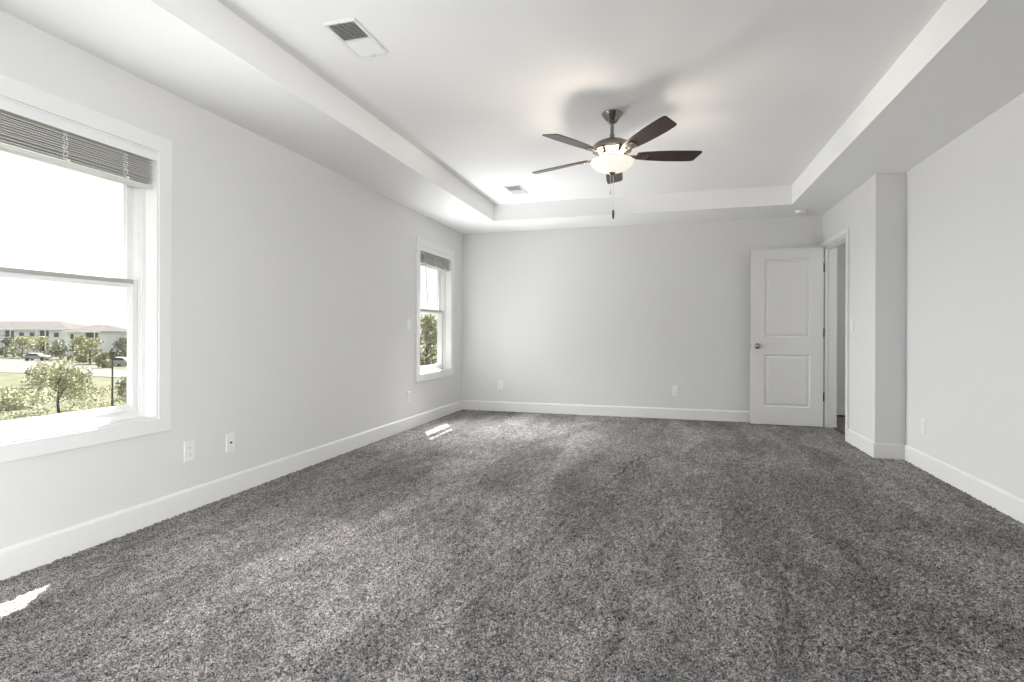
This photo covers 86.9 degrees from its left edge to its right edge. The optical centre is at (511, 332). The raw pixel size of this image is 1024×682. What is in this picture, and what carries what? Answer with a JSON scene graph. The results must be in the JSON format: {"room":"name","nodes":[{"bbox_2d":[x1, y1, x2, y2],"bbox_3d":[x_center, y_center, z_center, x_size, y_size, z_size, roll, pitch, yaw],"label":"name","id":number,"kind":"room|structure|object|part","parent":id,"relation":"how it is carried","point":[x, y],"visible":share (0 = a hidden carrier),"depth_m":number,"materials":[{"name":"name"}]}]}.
{"room":"empty bedroom","nodes":[
{"label":"empty bedroom","id":0,"kind":"room"},
{"bbox_2d":[0,10,462,548],"bbox_3d":[-2.232,-0.242,2.494,0.178,2.900,10.756,0,0,16],"label":"wall","id":1,"kind":"structure","parent":0,"point":[294,278],"depth_m":3.66,"materials":[{"name":"white paint"}]},
{"bbox_2d":[0,75,171,462],"bbox_3d":[-2.192,-0.272,2.594,0.193,1.655,1.104,0,0,16],"label":"window","id":2,"kind":"structure","parent":1,"relation":"in","point":[147,214],"depth_m":2.99,"materials":[{"name":"white paint"}]},
{"bbox_3d":[-2.201,0.421,2.596,0.010,0.008,0.750,0,0,16],"label":"lift rail","id":3,"kind":"part","parent":2,"relation":"part of","materials":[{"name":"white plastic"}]},
{"bbox_3d":[-2.221,0.074,2.602,0.036,0.738,0.870,0,0,16],"label":"sash","id":4,"kind":"part","parent":2,"relation":"part of","materials":[{"name":"white plastic"}]},
{"bbox_3d":[-2.233,-0.268,2.606,0.107,1.468,0.920,0,0,16],"label":"frame","id":5,"kind":"part","parent":2,"relation":"part of","materials":[{"name":"white plastic"}]},
{"bbox_2d":[0,98,155,189],"bbox_3d":[-2.139,-0.687,2.579,0.080,0.633,0.918,0,0,16],"label":"window blind","id":6,"kind":"object","parent":2,"relation":"attached to","point":[23,127],"visible":1,"depth_m":2.60,"materials":[{"name":"white paint"}]},
{"bbox_3d":[-2.120,-0.887,2.569,0.010,0.139,0.025,0,0,16],"label":"ladder cord","id":7,"kind":"part","parent":6,"relation":"part of","materials":[{"name":"white fabric"}]},
{"bbox_3d":[-2.148,-0.807,2.582,0.053,0.019,0.906,0,0,16],"label":"rail","id":8,"kind":"part","parent":6,"relation":"part of","materials":[{"name":"white plastic"}]},
{"bbox_3d":[-2.038,-0.886,2.854,0.010,0.139,0.025,0,0,16],"label":"ladder cord","id":9,"kind":"part","parent":6,"relation":"part of","materials":[{"name":"white fabric"}]},
{"bbox_3d":[-2.254,-0.615,2.612,0.028,0.712,0.870,0,0,16],"label":"sash","id":10,"kind":"part","parent":2,"relation":"part of","materials":[{"name":"white plastic"}]},
{"bbox_2d":[184,440,193,461],"bbox_3d":[-1.925,0.707,3.230,0.009,0.117,0.072,0,0,16],"label":"wall outlet","id":11,"kind":"object","parent":1,"relation":"attached to","point":[188,446],"visible":1,"depth_m":3.22,"materials":[{"name":"white plastic"}]},
{"bbox_2d":[226,433,234,452],"bbox_3d":[-1.835,0.716,3.533,0.014,0.117,0.072,0,0,16],"label":"outlet","id":12,"kind":"object","parent":1,"relation":"attached to","point":[230,438],"visible":1,"depth_m":3.53,"materials":[{"name":"white plastic"}]},
{"bbox_2d":[0,400,462,579],"bbox_3d":[-2.161,1.003,2.410,0.013,0.151,10.636,0,0,16],"label":"baseboard","id":13,"kind":"structure","parent":1,"relation":"attached to","point":[30,554],"depth_m":3.12,"materials":[{"name":"white paint"}]},
{"bbox_2d":[407,319,410,329],"bbox_3d":[-1.134,-0.091,5.964,0.012,0.117,0.072,0,0,16],"label":"light switch","id":14,"kind":"object","parent":1,"relation":"attached to","point":[408,320],"visible":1,"depth_m":5.95,"materials":[{"name":"white plastic"}]},
{"bbox_2d":[407,391,410,401],"bbox_3d":[-1.137,0.704,5.968,0.009,0.117,0.072,0,0,16],"label":"wall outlet","id":15,"kind":"object","parent":1,"relation":"attached to","point":[408,392],"visible":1,"depth_m":5.95,"materials":[{"name":"white plastic"}]},
{"bbox_2d":[416,236,453,381],"bbox_3d":[-1.014,-0.268,6.682,0.193,1.655,1.104,0,0,16],"label":"window","id":16,"kind":"structure","parent":1,"relation":"in","point":[444,367],"depth_m":7.08,"materials":[{"name":"white paint"}]},
{"bbox_3d":[-1.042,0.077,6.690,0.036,0.738,0.870,0,0,16],"label":"sash","id":17,"kind":"part","parent":16,"relation":"part of","materials":[{"name":"white plastic"}]},
{"bbox_3d":[-1.055,-0.265,6.694,0.107,1.468,0.920,0,0,16],"label":"frame","id":18,"kind":"part","parent":16,"relation":"part of","materials":[{"name":"white plastic"}]},
{"bbox_2d":[420,246,450,301],"bbox_3d":[-0.960,-0.684,6.667,0.080,0.633,0.918,0,0,16],"label":"window blind","id":19,"kind":"object","parent":16,"relation":"attached to","point":[427,256],"visible":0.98,"depth_m":6.62,"materials":[{"name":"white paint"}]},
{"bbox_3d":[-0.970,-0.804,6.670,0.053,0.019,0.906,0,0,16],"label":"rail","id":20,"kind":"part","parent":19,"relation":"part of","materials":[{"name":"white plastic"}]},
{"bbox_3d":[-1.076,-0.612,6.700,0.028,0.712,0.870,0,0,16],"label":"sash","id":21,"kind":"part","parent":16,"relation":"part of","materials":[{"name":"white plastic"}]},
{"bbox_2d":[0,409,1023,681],"bbox_3d":[0.753,1.137,2.025,5.868,0.160,11.550,0,0,16],"label":"floor","id":22,"kind":"structure","parent":0,"point":[463,545],"depth_m":2.40,"materials":[{"name":"grey carpet"}]},
{"bbox_2d":[833,427,844,434],"bbox_3d":[3.549,1.075,5.745,0.047,0.012,0.788,0,0,16],"label":"threshold","id":23,"kind":"object","parent":22,"relation":"on","point":[836,428],"visible":0.43,"depth_m":5.93,"materials":[{"name":"grey metal"}]},
{"bbox_2d":[0,0,1023,233],"bbox_3d":[0.084,-1.530,1.735,5.041,0.310,10.934,0,0,16],"label":"ceiling","id":24,"kind":"structure","parent":0,"point":[789,106],"depth_m":3.33,"materials":[{"name":"white paint"}]},
{"bbox_2d":[323,18,388,58],"bbox_3d":[-0.830,-1.571,2.905,0.184,0.020,0.350,0,0,16],"label":"ceiling vent","id":25,"kind":"object","parent":24,"relation":"in","point":[350,32],"visible":1,"depth_m":2.89,"materials":[{"name":"white metal"}]},
{"bbox_2d":[503,185,527,194],"bbox_3d":[0.043,-1.568,5.957,0.185,0.020,0.340,0,0,16],"label":"ceiling vent","id":26,"kind":"object","parent":24,"relation":"in","point":[515,189],"visible":1,"depth_m":5.94,"materials":[{"name":"white metal"}]},
{"bbox_2d":[532,109,701,218],"bbox_3d":[0.734,-1.196,3.932,1.243,0.760,1.210,0,0,16],"label":"ceiling fan","id":27,"kind":"object","parent":24,"relation":"hanging from","point":[612,160],"visible":1,"depth_m":3.80,"materials":[{"name":"brown wood"}]},
{"bbox_3d":[0.361,-1.254,4.098,0.472,0.006,0.134,-3,11,31],"label":"blade","id":28,"kind":"part","parent":27,"relation":"part of","materials":[{"name":"brown wood"}]},
{"bbox_3d":[0.407,-1.271,3.611,0.472,0.006,0.134,0,11,-41],"label":"blade","id":29,"kind":"part","parent":27,"relation":"part of","materials":[{"name":"brown wood"}]},
{"bbox_3d":[0.719,-1.197,3.886,0.308,0.093,0.308,0,0,16],"label":"lamp shade","id":30,"kind":"part","parent":27,"relation":"part of","materials":[{"name":"white glass"}]},
{"bbox_3d":[0.810,-1.262,4.292,0.134,0.006,0.472,-16,-5,12],"label":"blade","id":31,"kind":"part","parent":27,"relation":"part of","materials":[{"name":"brown wood"}]},
{"bbox_3d":[0.884,-1.290,3.505,0.134,0.006,0.472,13,-7,-22],"label":"blade","id":32,"kind":"part","parent":27,"relation":"part of","materials":[{"name":"brown wood"}]},
{"bbox_3d":[1.133,-1.284,3.925,0.472,0.006,0.134,-2,-15,-5],"label":"blade","id":33,"kind":"part","parent":27,"relation":"part of","materials":[{"name":"brown wood"}]},
{"bbox_2d":[794,209,808,214],"bbox_3d":[3.234,-1.345,6.042,0.140,0.041,0.140,0,0,16],"label":"smoke detector","id":34,"kind":"object","parent":24,"relation":"attached to","point":[802,211],"visible":1,"depth_m":6.00,"materials":[{"name":"white plastic"}]},
{"bbox_2d":[462,216,821,410],"bbox_3d":[1.470,-0.231,6.962,4.461,2.900,0.120,0,0,16],"label":"wall","id":35,"kind":"structure","parent":0,"point":[627,315],"depth_m":6.93,"materials":[{"name":"white paint"}]},
{"bbox_2d":[498,381,502,389],"bbox_3d":[-0.159,0.712,7.363,0.072,0.117,0.009,0,0,16],"label":"wall outlet","id":36,"kind":"object","parent":35,"relation":"attached to","point":[500,383],"visible":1,"depth_m":7.36,"materials":[{"name":"white plastic"}]},
{"bbox_2d":[463,400,749,421],"bbox_3d":[1.447,1.013,6.898,4.461,0.151,0.013,0,0,16],"label":"baseboard","id":37,"kind":"structure","parent":35,"relation":"attached to","point":[622,411],"depth_m":6.94,"materials":[{"name":"white paint"}]},
{"bbox_2d":[672,386,678,395],"bbox_3d":[2.034,0.722,6.731,0.072,0.117,0.009,0,0,16],"label":"wall outlet","id":38,"kind":"object","parent":35,"relation":"attached to","point":[675,389],"visible":1,"depth_m":6.73,"materials":[{"name":"white plastic"}]},
{"bbox_2d":[837,244,845,404],"bbox_3d":[4.277,-0.223,5.785,1.386,2.900,2.575,0,0,16],"label":"wall","id":39,"kind":"structure","parent":0,"point":[841,251],"depth_m":7.02,"materials":[{"name":"white paint"}]},
{"bbox_2d":[837,405,844,414],"bbox_3d":[4.562,1.001,6.930,1.266,0.130,0.014,0,0,16],"label":"baseboard","id":40,"kind":"structure","parent":39,"relation":"attached to","point":[840,408],"depth_m":7.01,"materials":[{"name":"white paint"}]},
{"bbox_2d":[822,173,891,442],"bbox_3d":[3.435,-0.225,5.510,0.120,2.900,1.821,0,0,16],"label":"wall","id":41,"kind":"structure","parent":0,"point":[867,211],"depth_m":4.77,"materials":[{"name":"white paint"}]},
{"bbox_2d":[821,227,848,441],"bbox_3d":[3.505,0.024,5.759,0.154,2.123,0.944,0,0,16],"label":"door frame","id":42,"kind":"structure","parent":41,"relation":"in","point":[830,251],"depth_m":6.13,"materials":[{"name":"white paint"}]},
{"bbox_2d":[750,247,824,426],"bbox_3d":[3.176,0.046,6.244,0.782,2.032,0.160,0,0,16],"label":"door","id":43,"kind":"structure","parent":42,"relation":"attached to","point":[787,332],"depth_m":6.23,"materials":[{"name":"white paint"}]},
{"bbox_2d":[850,319,853,330],"bbox_3d":[3.287,-0.073,5.235,0.012,0.117,0.072,0,0,16],"label":"light switch","id":44,"kind":"object","parent":41,"relation":"attached to","point":[851,320],"visible":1,"depth_m":5.22,"materials":[{"name":"white plastic"}]},
{"bbox_2d":[847,429,874,456],"bbox_3d":[3.212,1.019,4.988,0.013,0.151,0.697,0,0,16],"label":"baseboard","id":45,"kind":"structure","parent":41,"relation":"attached to","point":[863,444],"depth_m":4.96,"materials":[{"name":"white paint"}]},
{"bbox_2d":[891,172,905,443],"bbox_3d":[3.393,-0.225,4.637,0.282,2.900,0.120,0,0,16],"label":"wall","id":46,"kind":"structure","parent":0,"point":[898,310],"depth_m":4.60,"materials":[{"name":"white paint"}]},
{"bbox_2d":[873,443,904,459],"bbox_3d":[3.221,1.019,4.616,0.237,0.151,0.013,0,0,16],"label":"baseboard","id":47,"kind":"structure","parent":46,"relation":"attached to","point":[880,450],"depth_m":4.61,"materials":[{"name":"white paint"}]},
{"bbox_2d":[905,92,1023,498],"bbox_3d":[2.189,-0.229,0.272,0.178,2.900,8.935,0,0,16],"label":"wall","id":48,"kind":"structure","parent":0,"point":[964,363],"depth_m":3.61,"materials":[{"name":"white paint"}]},
{"bbox_2d":[921,418,925,433],"bbox_3d":[3.237,0.732,4.256,0.009,0.117,0.072,0,0,16],"label":"wall outlet","id":49,"kind":"object","parent":48,"relation":"attached to","point":[923,421],"visible":1,"depth_m":4.25,"materials":[{"name":"white plastic"}]},
{"bbox_2d":[904,444,1023,523],"bbox_3d":[2.093,1.015,0.299,0.013,0.151,8.935,0,0,16],"label":"baseboard","id":50,"kind":"structure","parent":48,"relation":"attached to","point":[1005,502],"depth_m":3.59,"materials":[{"name":"white paint"}]},
{"label":"outside","id":51,"kind":"structure","parent":0,"visible":0},
{"bbox_2d":[0,341,436,420],"bbox_3d":[-167.301,5.563,188.707,414.000,0.001,570.000,0,0,16],"label":"ground","id":52,"kind":"structure","parent":51,"point":[7,380],"depth_m":56.59,"materials":[{"name":"green plant"}]},
{"bbox_2d":[0,336,18,356],"bbox_3d":[-119.891,3.269,128.124,5.765,5.089,5.600,0,0,-25],"label":"street tree","id":53,"kind":"object","parent":52,"relation":"on","point":[6,340],"visible":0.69,"depth_m":128.06,"materials":[{"name":"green plant"}]},
{"bbox_2d":[3,335,38,357],"bbox_3d":[-112.336,3.174,123.856,6.087,5.324,5.364,0,0,-41],"label":"street tree","id":54,"kind":"object","parent":52,"relation":"on","point":[20,339],"visible":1,"depth_m":123.20,"materials":[{"name":"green plant"}]},
{"bbox_2d":[0,387,55,409],"bbox_3d":[-39.242,5.192,43.130,4.740,1.727,4.694,0,0,-33],"label":"shrub","id":55,"kind":"object","parent":52,"relation":"on","point":[11,397],"visible":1,"depth_m":42.55,"materials":[{"name":"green plant"}]},
{"bbox_2d":[24,366,51,383],"bbox_3d":[-54.753,4.927,62.377,2.352,2.150,3.332,0,0,-18],"label":"street tree","id":56,"kind":"object","parent":52,"relation":"on","point":[27,371],"visible":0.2,"depth_m":61.79,"materials":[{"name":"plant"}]},
{"bbox_3d":[-54.752,4.688,62.377,2.352,1.672,3.332,0,0,-18],"label":"crown","id":57,"kind":"part","parent":56,"relation":"part of","materials":[{"name":"green plant"}]},
{"bbox_2d":[26,336,54,354],"bbox_3d":[-114.702,3.241,131.882,6.239,5.211,5.334,0,0,-43],"label":"street tree","id":58,"kind":"object","parent":52,"relation":"on","point":[45,340],"visible":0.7,"depth_m":131.74,"materials":[{"name":"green plant"}]},
{"bbox_2d":[0,321,85,352],"bbox_3d":[-140.066,1.194,157.371,34.229,9.100,16.900,0,0,0],"label":"apartment building","id":59,"kind":"structure","parent":52,"relation":"on","point":[53,329],"depth_m":150.08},
{"bbox_2d":[20,360,100,413],"bbox_3d":[-32.731,4.004,39.877,4.215,4.146,3.886,0,0,-13],"label":"tree","id":60,"kind":"object","parent":52,"relation":"on","point":[65,381],"visible":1,"depth_m":39.65,"materials":[{"name":"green plant"}]},
{"bbox_2d":[46,339,78,358],"bbox_3d":[-98.357,3.582,118.193,5.535,4.611,5.457,0,0,-32],"label":"street tree","id":61,"kind":"object","parent":52,"relation":"on","point":[58,351],"visible":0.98,"depth_m":117.72,"materials":[{"name":"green plant"}]},
{"bbox_2d":[0,384,126,420],"bbox_3d":[-31.409,5.686,36.215,72.822,0.795,45.495,0,0,16],"label":"undergrowth","id":62,"kind":"object","parent":52,"relation":"on","point":[46,387],"visible":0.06,"depth_m":45.94,"materials":[{"name":"green plant"}]},
{"bbox_2d":[69,335,87,354],"bbox_3d":[-101.522,3.184,126.960,4.069,5.384,4.196,0,0,41],"label":"street tree","id":63,"kind":"object","parent":52,"relation":"on","point":[79,339],"visible":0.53,"depth_m":126.41,"materials":[{"name":"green plant"}]},
{"bbox_2d":[66,351,94,361],"bbox_3d":[-85.348,4.779,108.213,5.184,2.504,4.803,0,0,8],"label":"street tree","id":64,"kind":"object","parent":52,"relation":"on","point":[71,356],"visible":0.23,"depth_m":107.02,"materials":[{"name":"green plant"}]},
{"bbox_2d":[75,336,103,363],"bbox_3d":[-78.966,3.230,101.253,4.838,5.436,5.520,0,0,-24],"label":"street tree","id":65,"kind":"object","parent":52,"relation":"on","point":[89,350],"visible":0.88,"depth_m":100.88,"materials":[{"name":"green plant"}]},
{"bbox_2d":[61,325,126,354],"bbox_3d":[-110.961,1.832,145.756,10.136,8.000,13.900,0,0,0],"label":"apartment building","id":66,"kind":"structure","parent":52,"relation":"on","point":[107,333],"depth_m":141.34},
{"bbox_2d":[92,352,113,367],"bbox_3d":[-68.263,4.575,90.117,3.078,2.928,3.084,0,0,29],"label":"street tree","id":67,"kind":"object","parent":52,"relation":"on","point":[104,356],"visible":0.94,"depth_m":89.86,"materials":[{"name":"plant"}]},
{"bbox_2d":[109,348,115,406],"bbox_3d":[-30.177,3.549,40.852,0.444,4.850,0.444,0,0,39],"label":"lamp post","id":68,"kind":"object","parent":52,"relation":"on","point":[112,353],"visible":0.77,"depth_m":40.80,"materials":[{"name":"grey metal"}]},
{"bbox_2d":[108,349,124,358],"bbox_3d":[-79.515,4.234,109.464,3.552,3.410,3.447,0,0,-23],"label":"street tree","id":69,"kind":"object","parent":52,"relation":"on","point":[117,350],"visible":0.2,"depth_m":109.08,"materials":[{"name":"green plant"}]},
{"bbox_2d":[112,336,126,364],"bbox_3d":[-71.648,3.290,100.556,4.182,5.338,4.755,0,0,-27],"label":"street tree","id":70,"kind":"object","parent":52,"relation":"on","point":[121,344],"visible":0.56,"depth_m":99.51,"materials":[{"name":"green plant"}]},
{"bbox_2d":[114,376,126,396],"bbox_3d":[-34.584,4.978,49.405,3.932,2.186,2.919,0,0,-6],"label":"shrub","id":71,"kind":"object","parent":52,"relation":"on","point":[123,383],"visible":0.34,"depth_m":48.49,"materials":[{"name":"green plant"}]},
{"bbox_2d":[420,313,436,365],"bbox_3d":[-15.206,1.366,95.166,6.968,9.816,8.408,0,0,22],"label":"tree","id":72,"kind":"object","parent":52,"relation":"on","point":[426,321],"visible":0.72,"depth_m":94.31,"materials":[{"name":"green plant"}]},
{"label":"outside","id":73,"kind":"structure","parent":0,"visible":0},
{"bbox_2d":[0,359,126,377],"bbox_3d":[-93.204,5.825,95.543,208.000,0.200,48.000,0,0,16],"label":"street","id":74,"kind":"structure","parent":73,"point":[6,365],"depth_m":87.59,"materials":[{"name":"grey asphalt"}]},
{"bbox_2d":[22,353,50,360],"bbox_3d":[-98.343,4.936,112.010,4.283,1.547,1.760,0,0,-13],"label":"car","id":75,"kind":"object","parent":74,"relation":"on","point":[31,356],"visible":1,"depth_m":111.26,"materials":[{"name":"grey paint"}]},
{"bbox_2d":[109,357,126,365],"bbox_3d":[-68.341,5.026,95.142,4.283,1.547,1.760,0,0,-1],"label":"car","id":76,"kind":"object","parent":74,"relation":"on","point":[118,360],"visible":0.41,"depth_m":94.29,"materials":[{"name":"grey paint"}]}
]}

